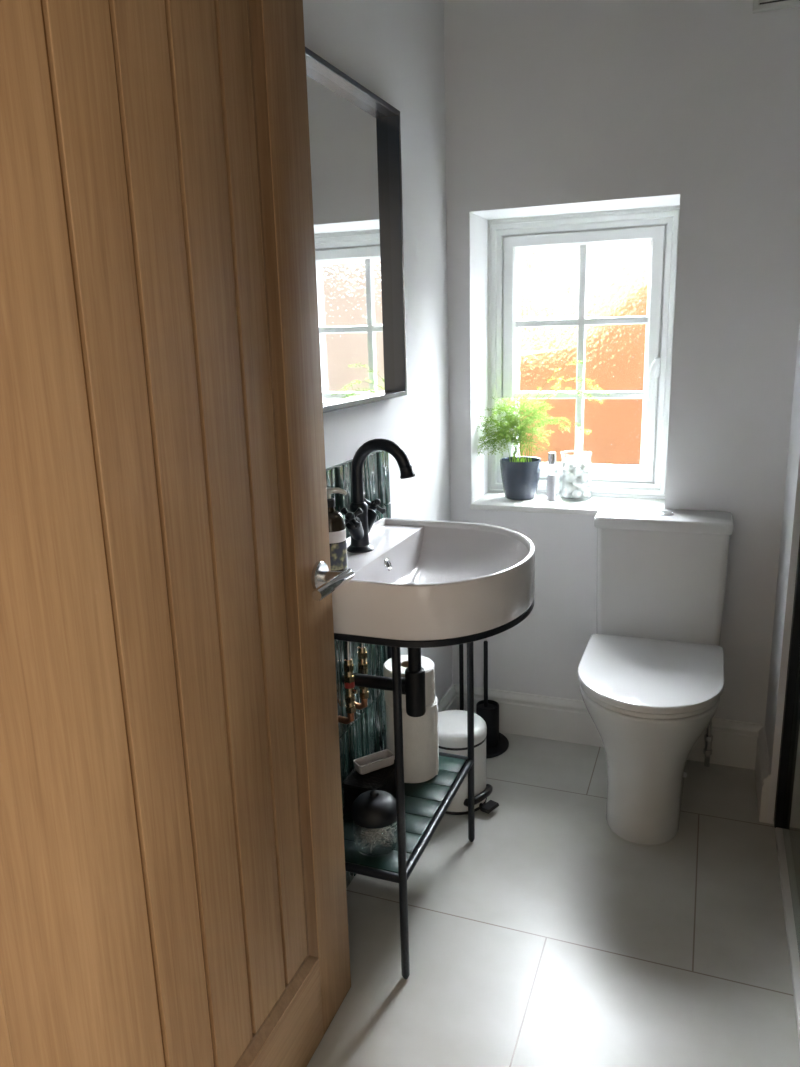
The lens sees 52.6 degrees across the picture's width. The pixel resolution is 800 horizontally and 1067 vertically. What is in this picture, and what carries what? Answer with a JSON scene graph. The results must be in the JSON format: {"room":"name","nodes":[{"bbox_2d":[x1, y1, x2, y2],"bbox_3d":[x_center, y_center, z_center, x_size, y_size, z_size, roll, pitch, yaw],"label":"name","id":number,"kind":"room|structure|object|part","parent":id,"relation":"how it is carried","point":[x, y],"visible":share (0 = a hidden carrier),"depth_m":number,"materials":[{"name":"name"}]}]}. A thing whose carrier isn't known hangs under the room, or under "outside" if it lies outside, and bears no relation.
{"room":"bathroom","nodes":[
{"label":"bathroom","id":0,"kind":"room"},
{"bbox_2d":[303,0,452,702],"bbox_3d":[-0.211,-0.323,1.743,0.120,2.400,2.403,4,15,21],"label":"wall","id":1,"kind":"structure","parent":0,"point":[395,49],"depth_m":2.16,"materials":[{"name":"paint"}]},
{"bbox_2d":[305,47,406,412],"bbox_3d":[-0.153,-0.585,1.630,0.035,0.666,0.823,4,15,21],"label":"wall mirror","id":2,"kind":"object","parent":1,"relation":"attached to","point":[355,134],"visible":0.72,"depth_m":1.80,"materials":[{"name":"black metal"}]},
{"bbox_2d":[326,450,390,888],"bbox_3d":[-0.131,0.353,1.873,0.015,1.021,0.629,4,15,21],"label":"tile backsplash","id":3,"kind":"structure","parent":1,"relation":"attached to","point":[366,735],"depth_m":1.95,"materials":[{"name":"tile"}]},
{"bbox_2d":[338,641,356,723],"bbox_3d":[-0.119,0.288,1.803,0.051,0.295,0.032,4,15,21],"label":"supply pipe","id":4,"kind":"object","parent":3,"relation":"attached to","point":[349,684],"visible":0.85,"depth_m":1.80,"materials":[{"name":"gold metal"}]},
{"bbox_2d":[355,643,368,709],"bbox_3d":[-0.096,0.272,1.864,0.051,0.295,0.032,4,15,21],"label":"supply pipe","id":5,"kind":"object","parent":3,"relation":"attached to","point":[362,652],"visible":0.64,"depth_m":1.87,"materials":[{"name":"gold metal"}]},
{"bbox_2d":[438,684,455,711],"bbox_3d":[0.091,0.644,2.512,0.018,0.143,0.551,4,15,21],"label":"baseboard","id":6,"kind":"structure","parent":1,"relation":"attached to","point":[448,701],"depth_m":2.67,"materials":[{"name":"white paint"}]},
{"bbox_2d":[520,251,574,350],"bbox_3d":[1.187,-3.167,11.982,2.807,3.238,2.027,4,15,21],"label":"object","id":7,"kind":"object","parent":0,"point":[542,296],"visible":0.15,"depth_m":11.08,"materials":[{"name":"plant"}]},
{"bbox_2d":[307,732,799,1066],"bbox_3d":[0.387,1.175,0.797,3.500,0.100,4.380,4,15,21],"label":"floor","id":8,"kind":"structure","parent":0,"point":[550,937],"depth_m":1.77,"materials":[{"name":"tile"}]},
{"bbox_2d":[334,600,533,978],"bbox_3d":[0.078,0.500,1.818,0.430,0.749,0.520,4,15,21],"label":"washstand","id":9,"kind":"object","parent":8,"relation":"on","point":[420,807],"visible":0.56,"depth_m":1.71,"materials":[{"name":"black metal"}]},
{"bbox_2d":[343,755,395,810],"bbox_3d":[-0.067,0.589,1.896,0.091,0.068,0.143,4,15,21],"label":"storage basket","id":10,"kind":"object","parent":9,"relation":"on","point":[354,784],"visible":0.45,"depth_m":1.85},
{"bbox_2d":[353,749,394,773],"bbox_3d":[-0.060,0.538,1.902,0.096,0.026,0.038,-10,16,-30],"label":"soap dish","id":11,"kind":"object","parent":10,"relation":"on","point":[384,758],"visible":1,"depth_m":1.90,"materials":[{"name":"white ceramic"}]},
{"bbox_3d":[-0.094,0.688,1.660,0.213,0.017,0.017,4,15,21],"label":"shelf rail","id":12,"kind":"part","parent":9,"relation":"part of","materials":[{"name":"black metal"}]},
{"bbox_2d":[351,789,396,828],"bbox_3d":[-0.052,0.601,1.704,0.101,0.132,0.101,4,15,21],"label":"lid","id":13,"kind":"object","parent":9,"relation":"on","point":[372,809],"visible":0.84,"depth_m":1.67,"materials":[{"name":"black metal"}]},
{"bbox_2d":[360,825,391,849],"bbox_3d":[-0.050,0.632,1.712,0.066,0.045,0.071,4,15,21],"label":"strands","id":14,"kind":"object","parent":13,"relation":"in","point":[374,833],"visible":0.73,"depth_m":1.70},
{"bbox_3d":[-0.021,0.438,2.114,0.017,0.736,0.017,4,15,21],"label":"leg","id":15,"kind":"part","parent":9,"relation":"part of","materials":[{"name":"black metal"}]},
{"bbox_3d":[0.002,0.564,1.591,0.017,0.736,0.017,4,15,21],"label":"leg","id":16,"kind":"part","parent":9,"relation":"part of","materials":[{"name":"black metal"}]},
{"bbox_2d":[385,696,438,782],"bbox_3d":[0.033,0.497,1.996,0.133,0.193,0.128,4,15,21],"label":"paper roll","id":17,"kind":"object","parent":9,"relation":"on","point":[420,734],"visible":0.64,"depth_m":1.95,"materials":[{"name":"white paper"}]},
{"bbox_2d":[383,655,434,709],"bbox_3d":[0.025,0.359,1.960,0.129,0.092,0.124,4,15,21],"label":"toilet roll","id":18,"kind":"object","parent":17,"relation":"on","point":[427,664],"visible":0.44,"depth_m":1.93,"materials":[{"name":"paper"}]},
{"bbox_2d":[332,518,534,640],"bbox_3d":[0.066,0.084,1.717,0.430,0.107,0.520,4,15,21],"label":"washbasin","id":19,"kind":"object","parent":9,"relation":"on","point":[421,580],"visible":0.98,"depth_m":1.57,"materials":[{"name":"white ceramic"}]},
{"bbox_2d":[327,487,346,570],"bbox_3d":[-0.136,-0.005,1.573,0.061,0.171,0.061,-13,18,-40],"label":"soap bottle","id":20,"kind":"object","parent":19,"relation":"on","point":[336,521],"visible":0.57,"depth_m":1.55,"materials":[{"name":"brown glass"}]},
{"bbox_2d":[341,438,414,552],"bbox_3d":[-0.042,-0.080,1.718,0.160,0.244,0.166,4,15,21],"label":"tap","id":21,"kind":"object","parent":19,"relation":"on","point":[359,521],"visible":0.95,"depth_m":1.71,"materials":[{"name":"black metal"}]},
{"bbox_3d":[-0.103,-0.033,1.686,0.047,0.040,0.038,2,14,13],"label":"cross handle","id":22,"kind":"part","parent":21,"relation":"part of","materials":[{"name":"black metal"}]},
{"bbox_3d":[-0.092,-0.007,1.729,0.036,0.066,0.068,4,15,21],"label":"valve arm","id":23,"kind":"part","parent":21,"relation":"part of","materials":[{"name":"black metal"}]},
{"bbox_3d":[-0.074,-0.019,1.774,0.036,0.066,0.068,4,15,21],"label":"valve arm","id":24,"kind":"part","parent":21,"relation":"part of","materials":[{"name":"black metal"}]},
{"bbox_3d":[-0.059,-0.061,1.798,0.047,0.040,0.038,6,15,28],"label":"cross handle","id":25,"kind":"part","parent":21,"relation":"part of","materials":[{"name":"black metal"}]},
{"bbox_3d":[-0.036,-0.123,1.705,0.143,0.154,0.032,4,15,21],"label":"spout","id":26,"kind":"part","parent":21,"relation":"part of","materials":[{"name":"black metal"}]},
{"bbox_2d":[342,648,425,716],"bbox_3d":[-0.038,0.271,1.805,0.194,0.263,0.045,4,15,21],"label":"trap","id":27,"kind":"object","parent":19,"relation":"attached to","point":[413,684],"visible":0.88,"depth_m":1.78,"materials":[{"name":"black metal"}]},
{"bbox_2d":[405,667,425,716],"bbox_3d":[0.034,0.351,1.797,0.045,0.106,0.045,4,15,21],"label":"trap","id":28,"kind":"object","parent":27,"relation":"on","point":[414,676],"depth_m":1.78,"materials":[{"name":"black metal"}]},
{"bbox_3d":[0.068,0.143,1.732,0.430,0.014,0.520,4,15,21],"label":"plate","id":29,"kind":"part","parent":9,"relation":"part of","materials":[{"name":"white ceramic"}]},
{"bbox_3d":[0.093,0.637,1.846,0.017,0.017,0.494,4,15,21],"label":"shelf rail","id":30,"kind":"part","parent":9,"relation":"part of","materials":[{"name":"black metal"}]},
{"bbox_3d":[0.082,0.575,2.108,0.213,0.017,0.017,4,15,21],"label":"shelf rail","id":31,"kind":"part","parent":9,"relation":"part of","materials":[{"name":"black metal"}]},
{"bbox_3d":[0.178,0.451,2.039,0.017,0.736,0.017,4,15,21],"label":"leg","id":32,"kind":"part","parent":9,"relation":"part of","materials":[{"name":"black metal"}]},
{"bbox_2d":[438,710,498,814],"bbox_3d":[0.180,0.642,2.288,0.220,0.246,0.175,4,15,21],"label":"pedal bin","id":33,"kind":"object","parent":8,"relation":"on","point":[452,724],"visible":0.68,"depth_m":2.23,"materials":[{"name":"white plastic"}]},
{"bbox_3d":[0.156,0.542,2.272,0.174,0.042,0.174,4,15,21],"label":"bin lid","id":34,"kind":"part","parent":33,"relation":"part of","materials":[{"name":"white metal"}]},
{"bbox_2d":[459,641,508,758],"bbox_3d":[0.248,0.382,2.554,0.192,0.623,0.192,4,15,21],"label":"toilet brush","id":35,"kind":"object","parent":8,"relation":"on","point":[497,743],"visible":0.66,"depth_m":2.58,"materials":[{"name":"black metal"}]},
{"bbox_3d":[0.273,0.463,2.571,0.052,0.257,0.052,4,15,21],"label":"brush handle","id":36,"kind":"part","parent":35,"relation":"part of","materials":[{"name":"black metal"}]},
{"bbox_2d":[578,506,733,844],"bbox_3d":[0.677,0.374,2.179,0.368,0.792,0.606,4,15,21],"label":"toilet","id":37,"kind":"object","parent":8,"relation":"on","point":[651,674],"visible":1,"depth_m":2.18,"materials":[{"name":"white ceramic"}]},
{"bbox_3d":[0.653,0.380,2.116,0.350,0.014,0.452,4,15,21],"label":"seat","id":38,"kind":"part","parent":37,"relation":"part of","materials":[{"name":"white plastic"}]},
{"bbox_3d":[0.649,0.362,2.104,0.360,0.020,0.456,4,15,21],"label":"lid","id":39,"kind":"part","parent":37,"relation":"part of","materials":[{"name":"white plastic"}]},
{"bbox_3d":[0.746,-0.038,2.293,0.368,0.032,0.160,4,15,21],"label":"cistern lid","id":40,"kind":"part","parent":37,"relation":"part of","materials":[{"name":"white ceramic"}]},
{"bbox_2d":[703,720,712,766],"bbox_3d":[0.928,0.514,2.415,0.025,0.396,0.022,4,15,21],"label":"supply hose","id":41,"kind":"object","parent":37,"relation":"attached to","point":[708,738],"visible":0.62,"depth_m":2.44,"materials":[{"name":"silver metal"}]},
{"bbox_2d":[774,538,799,1047],"bbox_3d":[0.706,0.011,1.212,0.036,1.950,1.573,4,15,21],"label":"screen","id":42,"kind":"object","parent":8,"relation":"on","point":[787,802],"visible":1,"depth_m":1.97,"materials":[{"name":"black metal"}]},
{"bbox_3d":[0.979,-0.165,1.907,0.035,1.950,0.039,4,15,21],"label":"frame post","id":43,"kind":"part","parent":42,"relation":"part of","materials":[{"name":"black metal"}]},
{"bbox_3d":[0.709,0.018,1.212,0.006,1.892,1.502,4,15,21],"label":"glass panel","id":44,"kind":"part","parent":42,"relation":"part of","materials":[{"name":"clear glass"}]},
{"bbox_2d":[554,244,648,349],"bbox_3d":[4.295,-4.096,13.833,2.600,4.000,4.000,4,15,21],"label":"sky","id":45,"kind":"structure","parent":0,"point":[614,273],"depth_m":12.19,"materials":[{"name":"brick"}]},
{"bbox_2d":[444,0,799,723],"bbox_3d":[1.069,-0.490,2.285,1.870,2.400,0.254,4,15,21],"label":"wall","id":46,"kind":"structure","parent":0,"point":[553,107],"depth_m":2.23,"materials":[{"name":"paint"}]},
{"bbox_2d":[470,492,664,515],"bbox_3d":[0.541,-0.094,2.577,0.593,0.018,0.233,4,15,21],"label":"windowsill","id":47,"kind":"structure","parent":46,"relation":"attached to","point":[495,501],"depth_m":2.54,"materials":[{"name":"white paint"}]},
{"bbox_2d":[476,360,608,499],"bbox_3d":[0.432,-0.320,2.539,0.424,0.443,0.231,6,15,27],"label":"potted fern","id":48,"kind":"object","parent":47,"relation":"on","point":[520,475],"visible":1,"depth_m":2.57,"materials":[{"name":"green plant"}]},
{"bbox_2d":[500,456,540,499],"bbox_3d":[0.392,-0.179,2.635,0.133,0.126,0.133,4,15,21],"label":"pot","id":49,"kind":"object","parent":48,"relation":"attached to","point":[520,475],"depth_m":2.59,"materials":[{"name":"ceramic"}]},
{"bbox_2d":[546,452,556,504],"bbox_3d":[0.473,-0.172,2.521,0.032,0.162,0.032,4,15,21],"label":"spray bottle","id":50,"kind":"object","parent":47,"relation":"on","point":[551,483],"visible":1,"depth_m":2.51,"materials":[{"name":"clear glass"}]},
{"bbox_2d":[559,451,591,501],"bbox_3d":[0.562,-0.184,2.589,0.102,0.148,0.102,4,15,21],"label":"storage jar","id":51,"kind":"object","parent":47,"relation":"on","point":[575,478],"visible":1,"depth_m":2.55,"materials":[{"name":"clear glass"}]},
{"bbox_2d":[488,205,679,498],"bbox_3d":[0.567,-0.552,2.569,0.601,0.881,0.118,4,15,21],"label":"window","id":52,"kind":"structure","parent":46,"relation":"in","point":[658,227],"depth_m":2.54,"materials":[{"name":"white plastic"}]},
{"bbox_3d":[0.775,-0.469,2.469,0.030,0.126,0.046,4,15,21],"label":"lever","id":53,"kind":"part","parent":52,"relation":"part of","materials":[{"name":"white plastic"}]},
{"bbox_3d":[0.788,-0.510,2.480,0.018,0.062,0.014,4,15,21],"label":"handle","id":54,"kind":"part","parent":52,"relation":"part of","materials":[{"name":"white plastic"}]},
{"bbox_2d":[453,684,764,769],"bbox_3d":[0.631,0.611,2.586,0.970,0.143,0.018,4,15,21],"label":"baseboard","id":55,"kind":"structure","parent":46,"relation":"attached to","point":[734,743],"depth_m":2.61,"materials":[{"name":"white paint"}]},
{"bbox_2d":[752,0,799,13],"bbox_3d":[0.948,-1.366,1.962,0.160,0.160,0.016,4,15,21],"label":"air vent","id":56,"kind":"object","parent":46,"relation":"in","point":[759,6],"visible":1,"depth_m":1.99,"materials":[{"name":"plastic"}]},
{"bbox_2d":[765,322,799,823],"bbox_3d":[1.035,-0.423,2.009,0.070,2.400,0.301,4,15,21],"label":"door frame","id":57,"kind":"structure","parent":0,"point":[790,533],"depth_m":2.10,"materials":[{"name":"paint"}]},
{"bbox_2d":[755,725,770,822],"bbox_3d":[1.025,0.671,2.290,0.018,0.143,0.301,4,15,21],"label":"baseboard","id":58,"kind":"structure","parent":57,"relation":"attached to","point":[762,766],"depth_m":2.21,"materials":[{"name":"white paint"}]},
{"bbox_3d":[0.208,-0.008,0.393,1.890,2.400,0.110,4,15,21],"label":"wall","id":59,"kind":"structure","parent":0,"visible":0},
{"bbox_2d":[0,987,13,1066],"bbox_3d":[-0.077,0.175,0.541,0.805,1.990,0.121,4,15,21],"label":"trim","id":60,"kind":"structure","parent":59,"relation":"attached to","point":[6,1060],"depth_m":0.81,"materials":[{"name":"brown wood"}]},
{"bbox_2d":[0,0,353,1066],"bbox_3d":[-0.250,0.053,1.070,0.100,1.975,0.762,4,15,21],"label":"door","id":61,"kind":"structure","parent":59,"relation":"in","point":[173,892],"depth_m":1.01,"materials":[{"name":"brown wood"}]},
{"bbox_3d":[-0.294,0.041,1.014,0.017,1.680,0.634,4,15,21],"label":"panel moulding","id":62,"kind":"part","parent":61,"relation":"part of","materials":[{"name":"brown wood"}]},
{"bbox_3d":[-0.277,0.941,1.235,0.038,0.174,0.634,4,15,21],"label":"rail","id":63,"kind":"part","parent":61,"relation":"part of","materials":[{"name":"brown wood"}]},
{"bbox_3d":[-0.109,0.084,1.335,0.019,0.019,0.126,4,15,21],"label":"lever","id":64,"kind":"part","parent":61,"relation":"part of","materials":[{"name":"silver metal"}]},
{"label":"outside","id":65,"kind":"structure","parent":0,"visible":0},
{"bbox_3d":[4.452,-1.344,11.587,28.000,0.300,19.220,4,15,21],"label":"ground","id":66,"kind":"structure","parent":65,"visible":0},
{"bbox_2d":[519,283,647,464],"bbox_3d":[-0.072,-1.302,7.260,5.000,1.900,2.500,4,15,21],"label":"house","id":67,"kind":"structure","parent":66,"relation":"on","point":[614,354],"depth_m":5.43,"materials":[{"name":"orange brick"}]}
]}

